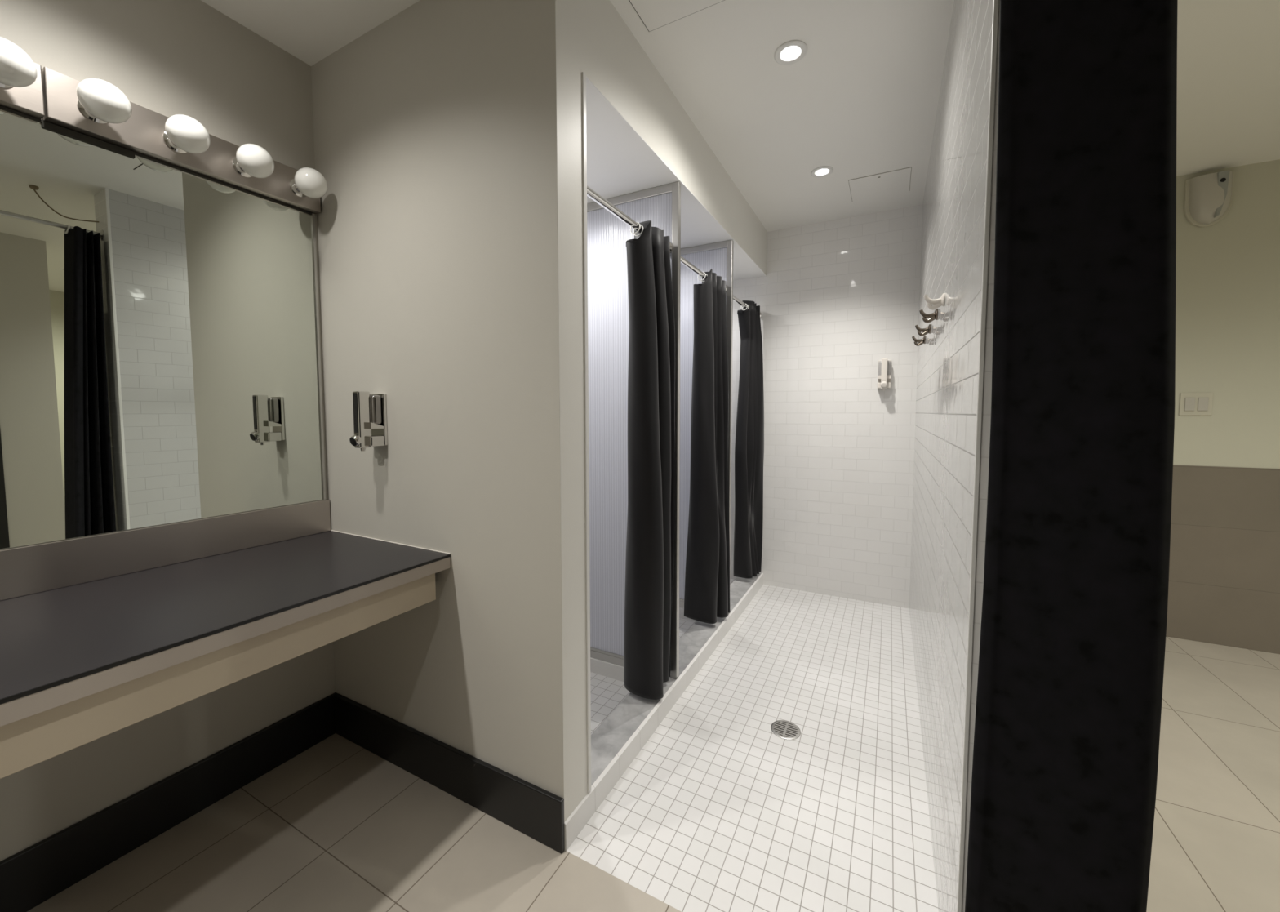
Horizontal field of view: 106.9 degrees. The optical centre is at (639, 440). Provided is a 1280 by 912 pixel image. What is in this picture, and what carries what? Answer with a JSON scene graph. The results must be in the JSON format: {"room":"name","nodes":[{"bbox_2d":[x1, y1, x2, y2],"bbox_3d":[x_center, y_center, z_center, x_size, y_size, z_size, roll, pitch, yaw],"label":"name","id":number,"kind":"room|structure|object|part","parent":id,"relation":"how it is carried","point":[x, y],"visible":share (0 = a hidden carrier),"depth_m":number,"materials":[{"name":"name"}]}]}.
{"room":"communal shower room","nodes":[
{"label":"communal shower room","id":0,"kind":"room"},
{"bbox_2d":[0,0,335,861],"bbox_3d":[-1.890,-0.040,0.625,0.100,2.530,2.747,2,4,28],"label":"wall","id":1,"kind":"structure","parent":0,"point":[169,58],"depth_m":1.42,"materials":[{"name":"beige paint"}]},
{"bbox_2d":[0,105,325,549],"bbox_3d":[-1.739,-0.246,0.780,0.012,1.066,2.283,2,4,28],"label":"wall mirror","id":2,"kind":"object","parent":1,"relation":"attached to","point":[160,357],"visible":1,"depth_m":1.36,"materials":[{"name":"silver glass"}]},
{"bbox_2d":[0,36,44,119],"bbox_3d":[-1.587,-0.847,0.870,0.165,0.121,0.642,2,4,28],"label":"vanity light bar","id":3,"kind":"object","parent":2,"relation":"attached to","point":[21,90],"visible":1,"depth_m":1.10,"materials":[{"name":"silver metal"}]},
{"bbox_2d":[0,82,11,88],"bbox_3d":[-1.495,-0.859,1.103,0.032,0.060,0.060,2,4,28],"label":"bulb socket","id":4,"kind":"object","parent":3,"relation":"attached to","point":[2,86],"depth_m":1.12,"materials":[{"name":"silver metal"}]},
{"bbox_3d":[-1.441,-0.858,1.074,0.098,0.095,0.095,2,4,28],"label":"bulb","id":5,"kind":"part","parent":3,"relation":"part of","materials":[{"name":"white glass"}]},
{"bbox_2d":[41,66,327,213],"bbox_3d":[-1.286,-0.880,1.440,0.165,0.121,0.642,2,4,28],"label":"vanity light bar","id":6,"kind":"object","parent":2,"relation":"attached to","point":[95,108],"visible":1,"depth_m":1.35,"materials":[{"name":"silver metal"}]},
{"bbox_2d":[76,99,106,123],"bbox_3d":[-1.422,-0.867,1.241,0.032,0.060,0.060,2,4,28],"label":"bulb socket","id":7,"kind":"object","parent":6,"relation":"attached to","point":[83,116],"depth_m":1.23,"materials":[{"name":"silver metal"}]},
{"bbox_3d":[-1.368,-0.866,1.213,0.098,0.095,0.095,2,4,28],"label":"bulb","id":8,"kind":"part","parent":6,"relation":"part of","materials":[{"name":"white glass"}]},
{"bbox_2d":[162,130,186,153],"bbox_3d":[-1.346,-0.876,1.385,0.032,0.060,0.060,2,4,28],"label":"bulb socket","id":9,"kind":"object","parent":6,"relation":"attached to","point":[168,147],"depth_m":1.38,"materials":[{"name":"silver metal"}]},
{"bbox_3d":[-1.292,-0.874,1.357,0.098,0.095,0.095,2,4,28],"label":"bulb","id":10,"kind":"part","parent":6,"relation":"part of","materials":[{"name":"white glass"}]},
{"bbox_2d":[231,156,252,177],"bbox_3d":[-1.270,-0.884,1.529,0.032,0.060,0.060,2,4,28],"label":"bulb socket","id":11,"kind":"object","parent":6,"relation":"attached to","point":[237,171],"depth_m":1.52,"materials":[{"name":"silver metal"}]},
{"bbox_3d":[-1.216,-0.882,1.501,0.098,0.095,0.095,2,4,28],"label":"bulb","id":12,"kind":"part","parent":6,"relation":"part of","materials":[{"name":"white glass"}]},
{"bbox_2d":[289,178,306,197],"bbox_3d":[-1.194,-0.893,1.673,0.032,0.060,0.060,2,4,28],"label":"bulb socket","id":13,"kind":"object","parent":6,"relation":"attached to","point":[294,192],"depth_m":1.66,"materials":[{"name":"silver metal"}]},
{"bbox_3d":[-1.140,-0.891,1.645,0.098,0.095,0.095,2,4,28],"label":"bulb","id":14,"kind":"part","parent":6,"relation":"part of","materials":[{"name":"white glass"}]},
{"bbox_3d":[-1.209,-0.304,1.785,0.012,1.065,0.008,2,4,28],"label":"frame","id":15,"kind":"part","parent":2,"relation":"part of","materials":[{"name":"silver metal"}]},
{"bbox_2d":[0,498,330,600],"bbox_3d":[-1.733,0.348,0.817,0.016,0.122,2.293,2,4,28],"label":"backsplash","id":16,"kind":"structure","parent":1,"relation":"attached to","point":[31,569],"depth_m":1.38,"materials":[{"name":"silver metal"}]},
{"bbox_2d":[0,692,337,911],"bbox_3d":[-1.838,1.147,0.667,0.015,0.157,2.747,2,4,28],"label":"baseboard","id":17,"kind":"structure","parent":1,"relation":"attached to","point":[32,876],"depth_m":1.40,"materials":[{"name":"black"}]},
{"bbox_2d":[0,498,450,778],"bbox_3d":[-1.441,0.424,0.670,0.674,0.258,2.296,2,4,28],"label":"countertop","id":18,"kind":"structure","parent":1,"relation":"attached to","point":[101,635],"depth_m":1.14,"materials":[{"name":"grey laminate"}]},
{"bbox_2d":[26,578,1279,911],"bbox_3d":[1.298,1.281,0.514,5.914,0.100,5.385,2,4,28],"label":"floor","id":19,"kind":"structure","parent":0,"point":[336,826],"depth_m":1.48,"materials":[{"name":"beige tile"}]},
{"bbox_2d":[590,657,623,681],"bbox_3d":[-0.314,1.091,2.369,0.817,0.068,0.040,2,4,28],"label":"trim","id":20,"kind":"structure","parent":19,"relation":"on","point":[611,670],"depth_m":2.26,"materials":[{"name":"white tile"}]},
{"bbox_2d":[586,181,680,679],"bbox_3d":[-0.254,-0.017,2.273,0.955,2.155,0.026,2,4,28],"label":"wall","id":21,"kind":"structure","parent":20,"relation":"on","point":[607,235],"depth_m":2.19,"materials":[{"name":"white plastic"}]},
{"bbox_3d":[-0.314,1.032,2.366,0.817,0.048,0.026,2,4,28],"label":"rail","id":22,"kind":"part","parent":21,"relation":"part of","materials":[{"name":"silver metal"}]},
{"bbox_3d":[-0.269,-1.076,2.218,0.925,0.035,0.024,2,4,28],"label":"rail","id":23,"kind":"part","parent":21,"relation":"part of","materials":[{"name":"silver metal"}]},
{"bbox_2d":[586,185,672,253],"bbox_3d":[-0.050,-0.798,1.713,0.060,0.060,0.691,2,4,28],"label":"shower rod","id":24,"kind":"object","parent":21,"relation":"attached to","point":[593,195],"visible":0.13,"depth_m":1.62,"materials":[{"name":"silver metal"}]},
{"bbox_2d":[623,220,675,699],"bbox_3d":[0.047,0.101,1.945,0.245,1.892,0.222,-1,3,-17],"label":"shower curtain","id":25,"kind":"object","parent":24,"relation":"hanging from","point":[651,468],"visible":0.99,"depth_m":1.88,"materials":[{"name":"black fabric"}]},
{"bbox_3d":[0.154,-0.011,2.058,0.032,2.144,0.026,2,4,28],"label":"edge post","id":26,"kind":"part","parent":21,"relation":"part of","materials":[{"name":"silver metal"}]},
{"bbox_2d":[680,255,727,292],"bbox_3d":[0.294,-0.836,2.366,0.060,0.060,0.734,2,4,28],"label":"shower rod","id":27,"kind":"object","parent":21,"relation":"attached to","point":[683,260],"visible":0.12,"depth_m":2.27,"materials":[{"name":"silver metal"}]},
{"bbox_2d":[684,268,729,623],"bbox_3d":[0.363,0.056,2.615,0.213,1.894,0.329,3,4,41],"label":"shower curtain","id":28,"kind":"object","parent":27,"relation":"hanging from","point":[707,575],"visible":0.99,"depth_m":2.55,"materials":[{"name":"black fabric"}]},
{"bbox_2d":[591,573,761,786],"bbox_3d":[0.308,1.076,2.518,0.146,0.079,2.268,2,4,28],"label":"marble curb","id":29,"kind":"object","parent":19,"relation":"on","point":[608,739],"visible":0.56,"depth_m":1.89,"materials":[{"name":"white stone"}]},
{"bbox_2d":[679,606,696,621],"bbox_3d":[0.040,1.051,3.041,0.817,0.068,0.040,2,4,28],"label":"trim","id":30,"kind":"structure","parent":19,"relation":"on","point":[681,609],"depth_m":2.90,"materials":[{"name":"white tile"}]},
{"bbox_2d":[679,240,733,614],"bbox_3d":[0.100,-0.057,2.944,0.955,2.155,0.026,2,4,28],"label":"wall","id":31,"kind":"structure","parent":30,"relation":"on","point":[717,256],"depth_m":2.80,"materials":[{"name":"white plastic"}]},
{"bbox_3d":[0.040,0.993,3.037,0.817,0.048,0.026,2,4,28],"label":"rail","id":32,"kind":"part","parent":31,"relation":"part of","materials":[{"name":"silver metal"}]},
{"bbox_3d":[0.086,-1.115,2.889,0.925,0.035,0.024,2,4,28],"label":"rail","id":33,"kind":"part","parent":31,"relation":"part of","materials":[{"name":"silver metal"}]},
{"bbox_3d":[0.508,-0.050,2.729,0.032,2.144,0.026,2,4,28],"label":"edge post","id":34,"kind":"part","parent":31,"relation":"part of","materials":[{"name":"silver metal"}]},
{"bbox_2d":[733,294,761,317],"bbox_3d":[0.660,-0.877,3.059,0.060,0.060,0.783,2,4,28],"label":"shower rod","id":35,"kind":"object","parent":31,"relation":"attached to","point":[735,299],"visible":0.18,"depth_m":2.99,"materials":[{"name":"silver metal"}]},
{"bbox_2d":[733,300,764,578],"bbox_3d":[0.747,0.010,3.300,0.151,1.895,0.337,2,4,34],"label":"shower curtain","id":36,"kind":"object","parent":35,"relation":"hanging from","point":[749,430],"visible":1,"depth_m":3.24,"materials":[{"name":"black fabric"}]},
{"bbox_2d":[770,720,800,739],"bbox_3d":[0.579,1.150,1.886,0.114,0.003,0.114,2,4,28],"label":"floor drain","id":37,"kind":"object","parent":19,"relation":"on","point":[786,730],"visible":1,"depth_m":1.88,"materials":[{"name":"grey metal"}]},
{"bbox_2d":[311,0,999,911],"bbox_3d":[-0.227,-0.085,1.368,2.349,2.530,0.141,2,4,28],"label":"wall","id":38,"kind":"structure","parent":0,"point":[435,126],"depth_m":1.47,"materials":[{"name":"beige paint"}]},
{"bbox_2d":[349,391,387,451],"bbox_3d":[-0.932,-0.065,1.614,0.074,0.201,0.104,2,4,28],"label":"soap dispenser","id":39,"kind":"object","parent":38,"relation":"attached to","point":[370,411],"visible":1,"depth_m":1.60,"materials":[{"name":"silver metal"}]},
{"bbox_3d":[-0.948,-0.091,1.582,0.020,0.132,0.002,2,4,28],"label":"sight glass","id":40,"kind":"part","parent":39,"relation":"part of","materials":[{"name":"black plastic"}]},
{"bbox_3d":[-0.910,-0.072,1.654,0.074,0.178,0.012,2,4,28],"label":"plate","id":41,"kind":"part","parent":39,"relation":"part of","materials":[{"name":"silver metal"}]},
{"bbox_2d":[334,693,564,853],"bbox_3d":[-0.708,1.090,1.614,1.102,0.157,0.016,2,4,28],"label":"baseboard","id":42,"kind":"structure","parent":38,"relation":"attached to","point":[531,810],"depth_m":1.54,"materials":[{"name":"black"}]},
{"bbox_2d":[582,71,591,792],"bbox_3d":[-0.164,0.023,1.416,0.016,2.139,0.017,2,4,28],"label":"trim","id":43,"kind":"structure","parent":38,"relation":"attached to","point":[584,76],"depth_m":1.41,"materials":[{"name":"white metal"}]},
{"bbox_2d":[564,573,763,851],"bbox_3d":[0.342,1.078,2.426,0.011,0.085,2.400,2,4,28],"label":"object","id":44,"kind":"structure","parent":38,"relation":"attached to","point":[612,773],"depth_m":1.80,"materials":[{"name":"white tile"}]},
{"bbox_2d":[583,0,767,275],"bbox_3d":[0.311,-1.259,2.379,0.130,0.303,2.268,2,4,28],"label":"wall header","id":45,"kind":"structure","parent":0,"point":[615,62],"depth_m":1.79,"materials":[{"name":"white paint"}]},
{"bbox_2d":[555,0,587,822],"bbox_3d":[-0.197,-0.084,1.359,0.020,2.530,0.130,2,4,28],"label":"wall","id":46,"kind":"structure","parent":45,"relation":"attached to","point":[569,14],"depth_m":1.34,"materials":[{"name":"white paint"}]},
{"bbox_2d":[586,75,766,280],"bbox_3d":[-0.101,-1.167,2.602,1.061,0.100,2.268,2,4,28],"label":"ceiling","id":47,"kind":"structure","parent":0,"point":[620,162],"depth_m":1.91,"materials":[{"name":"paint"}]},
{"bbox_2d":[200,0,1279,231],"bbox_3d":[1.296,-1.345,0.361,5.914,0.100,5.385,2,4,28],"label":"ceiling","id":48,"kind":"structure","parent":0,"point":[862,100],"depth_m":1.81,"materials":[{"name":"paint"}]},
{"bbox_2d":[629,0,724,31],"bbox_3d":[0.126,-1.345,1.277,0.456,0.003,0.456,2,4,28],"label":"access panel","id":49,"kind":"object","parent":48,"relation":"attached to","point":[654,14],"visible":1,"depth_m":1.49,"materials":[{"name":"paint"}]},
{"bbox_2d":[773,40,807,64],"bbox_3d":[0.532,-1.367,1.677,0.112,0.006,0.112,2,4,28],"label":"recessed light","id":50,"kind":"object","parent":48,"relation":"in","point":[789,52],"visible":1,"depth_m":1.67,"materials":[{"name":"white metal"}]},
{"bbox_2d":[810,165,833,177],"bbox_3d":[0.962,-1.416,2.506,0.112,0.006,0.112,2,4,28],"label":"recessed light","id":51,"kind":"object","parent":48,"relation":"in","point":[821,171],"visible":1,"depth_m":2.50,"materials":[{"name":"white metal"}]},
{"bbox_2d":[848,166,911,201],"bbox_3d":[1.344,-1.426,2.660,0.302,0.005,0.300,2,4,28],"label":"access panel","id":52,"kind":"object","parent":48,"relation":"attached to","point":[896,181],"visible":1,"depth_m":2.65,"materials":[{"name":"paint"}]},
{"bbox_2d":[729,204,922,608],"bbox_3d":[0.954,-0.206,3.442,2.195,2.530,0.100,2,4,28],"label":"wall","id":53,"kind":"structure","parent":0,"point":[836,299],"depth_m":3.18,"materials":[{"name":"white tile"}]},
{"bbox_2d":[877,358,891,390],"bbox_3d":[1.546,-0.414,3.003,0.074,0.201,0.104,2,4,28],"label":"soap dispenser","id":54,"kind":"object","parent":53,"relation":"attached to","point":[885,365],"visible":1,"depth_m":2.98,"materials":[{"name":"white plastic"}]},
{"bbox_3d":[1.530,-0.441,2.971,0.020,0.132,0.002,2,4,28],"label":"sight glass","id":55,"kind":"part","parent":54,"relation":"part of","materials":[{"name":"white plastic"}]},
{"bbox_2d":[909,0,993,911],"bbox_3d":[1.177,-0.118,1.916,0.012,2.530,2.399,2,4,28],"label":"wall","id":56,"kind":"structure","parent":0,"point":[953,203],"depth_m":1.25,"materials":[{"name":"white tile"}]},
{"bbox_2d":[911,335,925,346],"bbox_3d":[1.362,-0.486,2.321,0.057,0.050,0.040,2,4,28],"label":"robe hook","id":57,"kind":"object","parent":56,"relation":"attached to","point":[921,341],"visible":1,"depth_m":2.31,"materials":[{"name":"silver metal"}]},
{"bbox_2d":[915,324,930,336],"bbox_3d":[1.203,-0.468,2.021,0.057,0.050,0.040,2,4,28],"label":"robe hook","id":58,"kind":"object","parent":56,"relation":"attached to","point":[925,331],"visible":1,"depth_m":2.02,"materials":[{"name":"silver metal"}]},
{"bbox_3d":[1.224,-0.471,2.010,0.009,0.040,0.040,2,4,28],"label":"hook plate","id":59,"kind":"part","parent":58,"relation":"part of","materials":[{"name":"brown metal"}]},
{"bbox_2d":[919,308,937,323],"bbox_3d":[1.045,-0.450,1.720,0.057,0.050,0.040,2,4,28],"label":"robe hook","id":60,"kind":"object","parent":56,"relation":"attached to","point":[931,317],"visible":1,"depth_m":1.72,"materials":[{"name":"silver metal"}]},
{"bbox_3d":[1.066,-0.453,1.709,0.009,0.040,0.040,2,4,28],"label":"hook plate","id":61,"kind":"part","parent":60,"relation":"part of","materials":[{"name":"silver metal"}]},
{"bbox_2d":[923,293,945,310],"bbox_3d":[0.928,-0.438,1.500,0.057,0.050,0.040,2,4,28],"label":"robe hook","id":62,"kind":"object","parent":56,"relation":"attached to","point":[937,303],"visible":1,"depth_m":1.49,"materials":[{"name":"white metal"}]},
{"bbox_3d":[0.949,-0.440,1.488,0.009,0.040,0.040,2,4,28],"label":"hook plate","id":63,"kind":"part","parent":62,"relation":"part of","materials":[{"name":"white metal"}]},
{"bbox_2d":[956,0,999,911],"bbox_3d":[0.609,-0.055,0.851,0.007,2.530,0.009,2,4,28],"label":"trim","id":64,"kind":"structure","parent":56,"relation":"attached to","point":[996,2],"depth_m":0.85,"materials":[{"name":"white metal"}]},
{"bbox_2d":[1165,159,1279,653],"bbox_3d":[3.612,-0.143,2.311,3.565,2.530,0.106,2,4,28],"label":"wall","id":65,"kind":"structure","parent":0,"point":[1228,272],"depth_m":2.52,"materials":[{"name":"paint"}]},
{"bbox_2d":[1178,392,1213,415],"bbox_3d":[3.008,-0.195,2.567,0.124,0.124,0.012,2,4,28],"label":"light switch","id":66,"kind":"object","parent":65,"relation":"attached to","point":[1190,403],"visible":1,"depth_m":2.57,"materials":[{"name":"beige plastic"}]},
{"bbox_2d":[1183,169,1234,226],"bbox_3d":[2.984,-1.259,2.478,0.176,0.260,0.081,2,4,28],"label":"air freshener","id":67,"kind":"object","parent":65,"relation":"attached to","point":[1208,198],"visible":1,"depth_m":2.47,"materials":[{"name":"beige plastic"}]},
{"bbox_3d":[0.019,0.111,-1.985,5.914,2.530,0.100,2,4,28],"label":"wall","id":68,"kind":"structure","parent":0,"visible":0},
{"bbox_3d":[0.053,-1.000,-0.462,0.060,0.060,2.737,2,4,28],"label":"rod","id":69,"kind":"object","parent":68,"relation":"attached to","visible":0},
{"bbox_2d":[964,0,1177,911],"bbox_3d":[0.625,0.053,0.707,0.212,2.272,0.215,2,4,28],"label":"curtain","id":70,"kind":"object","parent":69,"relation":"hanging from","point":[1075,602],"visible":1,"depth_m":0.65,"materials":[{"name":"black fabric"}]}
]}

